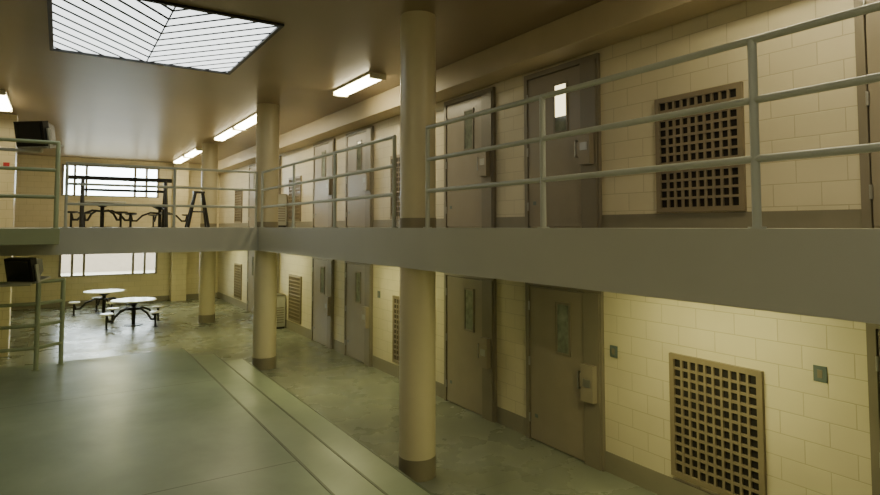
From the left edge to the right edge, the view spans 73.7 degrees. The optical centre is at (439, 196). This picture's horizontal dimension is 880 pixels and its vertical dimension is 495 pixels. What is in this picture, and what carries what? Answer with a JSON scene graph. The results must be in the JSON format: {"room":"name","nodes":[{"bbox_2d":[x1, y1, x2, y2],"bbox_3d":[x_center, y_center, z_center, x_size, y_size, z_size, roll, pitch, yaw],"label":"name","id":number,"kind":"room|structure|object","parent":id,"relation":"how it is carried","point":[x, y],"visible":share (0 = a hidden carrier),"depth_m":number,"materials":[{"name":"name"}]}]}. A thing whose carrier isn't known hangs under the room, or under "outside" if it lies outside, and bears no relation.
{"room":"prison interior","nodes":[
{"label":"prison interior","id":0,"kind":"room"},
{"bbox_2d":[11,154,219,302],"bbox_3d":[-13.913,1.327,22.075,10.660,5.980,0.250,2,-4,-33],"label":"wall","id":1,"kind":"structure","parent":0,"point":[29,212],"depth_m":22.35,"materials":[{"name":"beige brick"}]},
{"bbox_2d":[61,164,159,197],"bbox_3d":[-12.751,-0.566,22.826,3.320,1.180,0.120,2,-4,-33],"label":"window","id":2,"kind":"structure","parent":1,"relation":"in","point":[63,165],"depth_m":22.63,"materials":[{"name":"paint"}]},
{"bbox_2d":[11,293,216,309],"bbox_3d":[-13.842,4.008,21.825,10.660,0.200,0.012,2,-4,-33],"label":"baseboard","id":3,"kind":"structure","parent":1,"relation":"attached to","point":[188,296],"depth_m":22.11,"materials":[{"name":"paint"}]},
{"bbox_2d":[170,162,188,300],"bbox_3d":[-10.592,1.419,23.834,0.550,5.580,0.400,2,-4,-33],"label":"pilaster","id":4,"kind":"object","parent":1,"relation":"attached to","point":[178,260],"depth_m":23.67,"materials":[{"name":"beige paint"}]},
{"bbox_2d":[0,0,602,163],"bbox_3d":[-5.698,-2.224,9.544,10.660,0.200,30.000,2,-4,-33],"label":"ceiling","id":5,"kind":"structure","parent":0,"point":[97,107],"depth_m":9.96,"materials":[{"name":"paint"}]},
{"bbox_2d":[0,90,12,111],"bbox_3d":[-8.990,-1.945,11.989,0.310,0.100,1.960,2,-4,-33],"label":"fluorescent ceiling light","id":6,"kind":"object","parent":5,"relation":"attached to","point":[5,104],"visible":1,"depth_m":12.06,"materials":[{"name":"beige plastic"}]},
{"bbox_2d":[47,0,283,74],"bbox_3d":[-3.873,-2.334,8.108,2.560,0.330,2.900,2,-4,-33],"label":"skylight","id":7,"kind":"object","parent":5,"relation":"attached to","point":[155,32],"visible":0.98,"depth_m":7.99,"materials":[{"name":"white glass"}]},
{"bbox_2d":[173,155,189,163],"bbox_3d":[-9.831,-1.400,22.388,0.310,0.100,2.160,2,-4,-33],"label":"fluorescent ceiling light","id":8,"kind":"object","parent":5,"relation":"attached to","point":[182,158],"visible":0.86,"depth_m":22.31,"materials":[{"name":"beige plastic"}]},
{"bbox_2d":[184,148,201,157],"bbox_3d":[-8.527,-1.506,20.376,0.310,0.100,2.160,2,-4,-33],"label":"fluorescent ceiling light","id":9,"kind":"object","parent":5,"relation":"attached to","point":[195,151],"visible":0.84,"depth_m":20.18,"materials":[{"name":"beige plastic"}]},
{"bbox_2d":[214,126,243,140],"bbox_3d":[-5.866,-1.721,16.267,0.310,0.100,2.160,2,-4,-33],"label":"fluorescent ceiling light","id":10,"kind":"object","parent":5,"relation":"attached to","point":[231,131],"visible":0.8,"depth_m":16.13,"materials":[{"name":"beige plastic"}]},
{"bbox_2d":[234,113,255,129],"bbox_3d":[-4.616,-1.822,14.339,0.310,0.100,2.160,2,-4,-33],"label":"fluorescent ceiling light","id":11,"kind":"object","parent":5,"relation":"attached to","point":[249,121],"visible":0.55,"depth_m":14.46,"materials":[{"name":"beige plastic"}]},
{"bbox_2d":[333,72,385,96],"bbox_3d":[-1.494,-2.014,10.677,0.310,0.100,1.610,2,-4,-33],"label":"fluorescent ceiling light","id":12,"kind":"object","parent":5,"relation":"attached to","point":[370,78],"visible":1,"depth_m":10.48,"materials":[{"name":"beige plastic"}]},
{"bbox_2d":[0,297,657,494],"bbox_3d":[-5.698,3.549,9.242,10.660,0.200,30.000,2,-4,-33],"label":"floor","id":13,"kind":"structure","parent":0,"point":[476,455],"depth_m":10.84,"materials":[{"name":"concrete"}]},
{"bbox_2d":[0,113,17,356],"bbox_3d":[-10.409,0.883,13.605,0.830,5.580,0.600,2,-4,-33],"label":"pier","id":14,"kind":"object","parent":13,"relation":"on","point":[7,177],"visible":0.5,"depth_m":13.55,"materials":[{"name":"beige brick"}]},
{"bbox_2d":[68,289,131,315],"bbox_3d":[-11.577,3.641,20.218,1.632,0.765,1.632,0,-3,1],"label":"table","id":15,"kind":"object","parent":13,"relation":"on","point":[103,292],"visible":0.8,"depth_m":20.07,"materials":[{"name":"laminate"}]},
{"bbox_2d":[100,297,163,329],"bbox_3d":[-9.280,3.513,17.776,1.632,0.765,1.632,1,-3,-22],"label":"table","id":16,"kind":"object","parent":13,"relation":"on","point":[133,301],"visible":1,"depth_m":17.67,"materials":[{"name":"laminate"}]},
{"bbox_2d":[198,143,217,322],"bbox_3d":[-7.292,1.138,18.473,0.492,5.580,0.492,2,-4,-33],"label":"round column","id":17,"kind":"structure","parent":13,"relation":"on","point":[207,266],"depth_m":18.30,"materials":[{"name":"paint"}]},
{"bbox_2d":[0,348,433,494],"bbox_3d":[-3.094,2.871,3.131,8.344,0.514,16.844,2,-4,-33],"label":"concrete platform","id":18,"kind":"object","parent":13,"relation":"on","point":[169,422],"visible":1,"depth_m":7.02,"materials":[{"name":"grey concrete"}]},
{"bbox_2d":[0,278,65,370],"bbox_3d":[-7.446,2.193,9.767,2.122,1.538,0.361,3,-4,-41],"label":"stair handrail","id":19,"kind":"object","parent":18,"relation":"on","point":[37,303],"visible":0.85,"depth_m":10.08,"materials":[{"name":"grey metal"}]},
{"bbox_2d":[252,103,279,369],"bbox_3d":[-3.710,0.826,12.521,0.492,5.580,0.492,2,-4,-33],"label":"round column","id":20,"kind":"structure","parent":13,"relation":"on","point":[267,114],"depth_m":12.34,"materials":[{"name":"paint"}]},
{"bbox_2d":[276,293,285,328],"bbox_3d":[-4.922,3.323,17.269,0.562,1.092,0.622,2,-4,-33],"label":"fountain","id":21,"kind":"object","parent":13,"relation":"on","point":[281,298],"visible":0.2,"depth_m":17.10,"materials":[{"name":"beige metal"}]},
{"bbox_2d":[398,10,435,481],"bbox_3d":[-0.272,0.546,7.177,0.452,5.580,0.452,2,-4,-33],"label":"round column","id":22,"kind":"structure","parent":13,"relation":"on","point":[417,303],"depth_m":7.00,"materials":[{"name":"paint"}]},
{"bbox_2d":[0,227,879,323],"bbox_3d":[-5.698,0.740,9.389,10.660,0.476,30.000,2,-4,-33],"label":"balcony edge","id":23,"kind":"structure","parent":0,"point":[831,273],"depth_m":4.39,"materials":[{"name":"paint"}]},
{"bbox_2d":[0,228,59,244],"bbox_3d":[-7.202,0.553,8.168,3.200,0.210,2.970,2,-4,-33],"label":"landing","id":24,"kind":"object","parent":23,"relation":"on","point":[8,236],"depth_m":7.62,"materials":[{"name":"green paint"}]},
{"bbox_2d":[0,137,60,228],"bbox_3d":[-7.183,-0.138,8.223,3.148,1.176,2.920,2,-4,-33],"label":"guard railing","id":25,"kind":"object","parent":24,"relation":"on","point":[56,169],"visible":0.99,"depth_m":7.80,"materials":[{"name":"grey metal"}]},
{"bbox_2d":[68,201,136,226],"bbox_3d":[-10.091,0.545,17.526,1.638,0.765,1.638,1,-3,-16],"label":"table","id":26,"kind":"object","parent":23,"relation":"on","point":[102,208],"visible":0.86,"depth_m":17.32,"materials":[{"name":"metal"}]},
{"bbox_2d":[69,175,171,226],"bbox_3d":[-8.263,0.157,15.152,2.429,1.314,0.688,2,-4,-33],"label":"frame","id":27,"kind":"object","parent":23,"relation":"on","point":[164,222],"visible":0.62,"depth_m":15.17,"materials":[{"name":"black metal"}]},
{"bbox_2d":[125,207,187,226],"bbox_3d":[-9.732,0.695,20.374,1.632,0.765,1.632,0,-3,6],"label":"table","id":28,"kind":"object","parent":23,"relation":"on","point":[159,213],"visible":0.65,"depth_m":20.32,"materials":[{"name":"metal"}]},
{"bbox_2d":[62,162,257,227],"bbox_3d":[-5.239,0.015,11.335,3.438,1.176,0.100,2,-4,-33],"label":"guard railing","id":29,"kind":"object","parent":23,"relation":"on","point":[67,182],"visible":0.99,"depth_m":11.26,"materials":[{"name":"grey metal"}]},
{"bbox_2d":[185,191,209,226],"bbox_3d":[-7.067,0.390,17.095,0.637,1.050,0.479,2,-4,-33],"label":"stepladder","id":30,"kind":"object","parent":23,"relation":"on","point":[205,213],"visible":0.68,"depth_m":16.99,"materials":[{"name":"black metal"}]},
{"bbox_2d":[278,194,286,226],"bbox_3d":[-4.922,0.377,17.423,0.562,1.092,0.622,2,-4,-33],"label":"fountain","id":31,"kind":"object","parent":23,"relation":"on","point":[282,198],"visible":0.21,"depth_m":17.25,"materials":[{"name":"beige metal"}]},
{"bbox_2d":[261,135,397,227],"bbox_3d":[-2.137,-0.065,9.800,0.098,1.176,5.850,2,-4,-33],"label":"guard railing","id":32,"kind":"object","parent":23,"relation":"on","point":[335,176],"visible":0.98,"depth_m":8.95,"materials":[{"name":"grey metal"}]},
{"bbox_2d":[423,1,879,228],"bbox_3d":[2.412,-0.433,2.778,0.098,1.176,9.500,2,-4,-33],"label":"guard railing","id":33,"kind":"object","parent":23,"relation":"on","point":[754,99],"visible":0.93,"depth_m":3.82,"materials":[{"name":"grey metal"}]},
{"bbox_2d":[218,0,879,494],"bbox_3d":[-1.186,0.823,12.457,0.250,5.980,30.250,2,-4,-33],"label":"wall","id":34,"kind":"structure","parent":0,"point":[817,433],"depth_m":6.19,"materials":[{"name":"beige brick"}]},
{"bbox_2d":[234,263,241,299],"bbox_3d":[-7.559,3.172,21.932,0.040,1.300,1.010,2,-4,-33],"label":"air vent","id":35,"kind":"object","parent":34,"relation":"in","point":[237,267],"visible":1,"depth_m":21.87,"materials":[{"name":"metal"}]},
{"bbox_2d":[234,191,242,222],"bbox_3d":[-7.625,0.361,22.180,0.040,1.280,1.010,2,-4,-33],"label":"air vent","id":36,"kind":"object","parent":34,"relation":"in","point":[238,194],"visible":0.78,"depth_m":22.14,"materials":[{"name":"metal"}]},
{"bbox_2d":[246,251,253,312],"bbox_3d":[-6.471,2.919,20.164,0.146,2.200,1.400,2,-4,-33],"label":"door","id":37,"kind":"structure","parent":34,"relation":"in","point":[250,254],"depth_m":20.45,"materials":[{"name":"paint"}]},
{"bbox_2d":[248,164,255,226],"bbox_3d":[-6.471,-0.027,20.318,0.146,2.200,1.400,2,-4,-33],"label":"door","id":38,"kind":"structure","parent":34,"relation":"in","point":[251,194],"depth_m":20.61,"materials":[{"name":"paint"}]},
{"bbox_2d":[277,253,279,292],"bbox_3d":[-5.320,2.826,18.386,0.146,2.200,1.400,2,-4,-33],"label":"door","id":39,"kind":"structure","parent":34,"relation":"in","point":[278,257],"depth_m":17.85,"materials":[{"name":"paint"}]},
{"bbox_2d":[278,156,280,193],"bbox_3d":[-5.320,-0.120,18.541,0.146,2.200,1.400,2,-4,-33],"label":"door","id":40,"kind":"structure","parent":34,"relation":"in","point":[279,189],"depth_m":18.00,"materials":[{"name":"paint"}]},
{"bbox_2d":[288,274,301,323],"bbox_3d":[-4.110,2.893,16.608,0.040,1.300,1.010,2,-4,-33],"label":"air vent","id":41,"kind":"object","parent":34,"relation":"in","point":[295,282],"visible":1,"depth_m":16.56,"materials":[{"name":"metal"}]},
{"bbox_2d":[288,176,301,221],"bbox_3d":[-4.175,0.082,16.856,0.040,1.280,1.010,2,-4,-33],"label":"air vent","id":42,"kind":"object","parent":34,"relation":"in","point":[298,188],"visible":0.7,"depth_m":16.70,"materials":[{"name":"metal"}]},
{"bbox_2d":[311,257,333,348],"bbox_3d":[-3.022,2.640,14.839,0.146,2.200,1.400,2,-4,-33],"label":"door","id":43,"kind":"structure","parent":34,"relation":"in","point":[322,297],"depth_m":14.80,"materials":[{"name":"paint"}]},
{"bbox_2d":[312,138,335,226],"bbox_3d":[-3.022,-0.306,14.994,0.146,2.200,1.400,2,-4,-33],"label":"door","id":44,"kind":"structure","parent":34,"relation":"in","point":[322,213],"depth_m":14.99,"materials":[{"name":"paint"}]},
{"bbox_2d":[344,261,372,366],"bbox_3d":[-1.871,2.547,13.062,0.146,2.200,1.400,2,-4,-33],"label":"door","id":45,"kind":"structure","parent":34,"relation":"in","point":[358,279],"depth_m":13.02,"materials":[{"name":"paint"}]},
{"bbox_2d":[345,126,373,226],"bbox_3d":[-1.871,-0.399,13.216,0.146,2.200,1.400,2,-4,-33],"label":"door","id":46,"kind":"structure","parent":34,"relation":"in","point":[358,213],"depth_m":13.17,"materials":[{"name":"paint"}]},
{"bbox_2d":[390,154,399,218],"bbox_3d":[-0.726,-0.197,11.532,0.040,1.280,1.010,2,-4,-33],"label":"air vent","id":47,"kind":"object","parent":34,"relation":"in","point":[397,156],"visible":0.18,"depth_m":11.73,"materials":[{"name":"metal"}]},
{"bbox_2d":[392,296,399,363],"bbox_3d":[-0.661,2.614,11.284,0.040,1.300,1.010,2,-4,-33],"label":"air vent","id":48,"kind":"object","parent":34,"relation":"in","point":[395,299],"visible":0.31,"depth_m":11.62,"materials":[{"name":"metal"}]},
{"bbox_2d":[217,292,712,494],"bbox_3d":[-1.228,3.480,12.141,0.012,0.240,30.000,2,-4,-33],"label":"baseboard","id":49,"kind":"structure","parent":34,"relation":"attached to","point":[656,482],"depth_m":7.04,"materials":[{"name":"paint"}]},
{"bbox_2d":[444,87,495,227],"bbox_3d":[0.427,-0.585,9.670,0.146,2.200,1.400,2,-4,-33],"label":"door","id":50,"kind":"structure","parent":34,"relation":"in","point":[470,207],"depth_m":9.62,"materials":[{"name":"paint"}]},
{"bbox_2d":[444,273,496,422],"bbox_3d":[0.427,2.361,9.515,0.146,2.200,1.400,2,-4,-33],"label":"door","id":51,"kind":"structure","parent":34,"relation":"in","point":[470,305],"depth_m":9.46,"materials":[{"name":"paint"}]},
{"bbox_2d":[218,0,746,173],"bbox_3d":[-1.416,-1.789,12.296,0.460,0.380,30.000,2,-4,-33],"label":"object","id":52,"kind":"structure","parent":34,"relation":"attached to","point":[605,23],"depth_m":7.99,"materials":[{"name":"paint"}]},
{"bbox_2d":[219,209,861,227],"bbox_3d":[-1.228,0.574,12.294,0.012,0.160,30.000,2,-4,-33],"label":"baseboard","id":53,"kind":"structure","parent":34,"relation":"attached to","point":[846,218],"depth_m":6.06,"materials":[{"name":"paint"}]},
{"bbox_2d":[524,53,601,227],"bbox_3d":[1.579,-0.678,7.892,0.146,2.200,1.400,2,-4,-33],"label":"door","id":54,"kind":"structure","parent":34,"relation":"in","point":[569,203],"depth_m":7.80,"materials":[{"name":"paint"}]},
{"bbox_2d":[525,282,605,471],"bbox_3d":[1.579,2.268,7.738,0.146,2.200,1.400,2,-4,-33],"label":"door","id":55,"kind":"structure","parent":34,"relation":"in","point":[565,364],"depth_m":7.67,"materials":[{"name":"paint"}]},
{"bbox_2d":[610,345,617,357],"bbox_3d":[2.094,1.873,7.079,0.018,0.140,0.110,2,-4,-33],"label":"plate","id":56,"kind":"object","parent":34,"relation":"attached to","point":[613,349],"visible":1,"depth_m":7.07,"materials":[{"name":"metal"}]},
{"bbox_2d":[654,81,746,212],"bbox_3d":[2.723,-0.476,6.208,0.040,1.280,1.010,2,-4,-33],"label":"air vent","id":57,"kind":"object","parent":34,"relation":"in","point":[720,134],"visible":0.96,"depth_m":6.16,"materials":[{"name":"metal"}]},
{"bbox_2d":[669,352,766,494],"bbox_3d":[2.788,2.335,5.960,0.040,1.300,1.010,2,-4,-33],"label":"air vent","id":58,"kind":"object","parent":34,"relation":"in","point":[718,437],"visible":1,"depth_m":5.92,"materials":[{"name":"metal"}]},
{"bbox_2d":[813,365,827,382],"bbox_3d":[3.343,1.562,5.161,0.018,0.140,0.110,2,-4,-33],"label":"plate","id":59,"kind":"object","parent":34,"relation":"attached to","point":[819,372],"visible":1,"depth_m":5.16,"materials":[{"name":"metal"}]},
{"bbox_2d":[854,0,879,227],"bbox_3d":[3.876,-0.864,4.345,0.146,2.200,1.400,2,-4,-33],"label":"door","id":60,"kind":"structure","parent":34,"relation":"in","point":[867,26],"depth_m":4.88,"materials":[{"name":"paint"}]},
{"bbox_2d":[866,323,879,494],"bbox_3d":[3.876,2.082,4.191,0.146,2.200,1.400,2,-4,-33],"label":"door","id":61,"kind":"structure","parent":34,"relation":"in","point":[872,332],"depth_m":4.78,"materials":[{"name":"paint"}]},
{"label":"outside","id":62,"kind":"structure","parent":0,"visible":0},
{"bbox_2d":[61,270,154,275],"bbox_3d":[-31.586,5.761,48.589,60.000,0.100,63.700,2,-4,-33],"label":"ground","id":63,"kind":"structure","parent":62,"point":[137,271],"depth_m":40.80,"materials":[{"name":"white"}]},
{"bbox_2d":[58,253,157,276],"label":"window","id":64,"kind":"structure","parent":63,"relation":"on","point":[122,261],"depth_m":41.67,"materials":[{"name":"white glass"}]},
{"bbox_3d":[-7.513,0.401,9.304,0.078,5.068,0.080,2,-4,-33],"label":"support post","id":65,"kind":"object","parent":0,"visible":0},
{"bbox_2d":[0,257,50,286],"bbox_3d":[-7.014,1.238,9.615,1.054,0.476,0.552,1,-3,-10],"label":"television","id":66,"kind":"object","parent":65,"relation":"attached to","point":[20,271],"visible":1,"depth_m":9.49,"materials":[{"name":"black plastic"}]},
{"bbox_2d":[0,121,63,152],"bbox_3d":[-6.969,-0.987,9.778,1.166,0.513,0.612,1,-3,-11],"label":"television","id":67,"kind":"object","parent":65,"relation":"attached to","point":[35,130],"visible":0.98,"depth_m":9.64,"materials":[{"name":"black plastic"}]}
]}

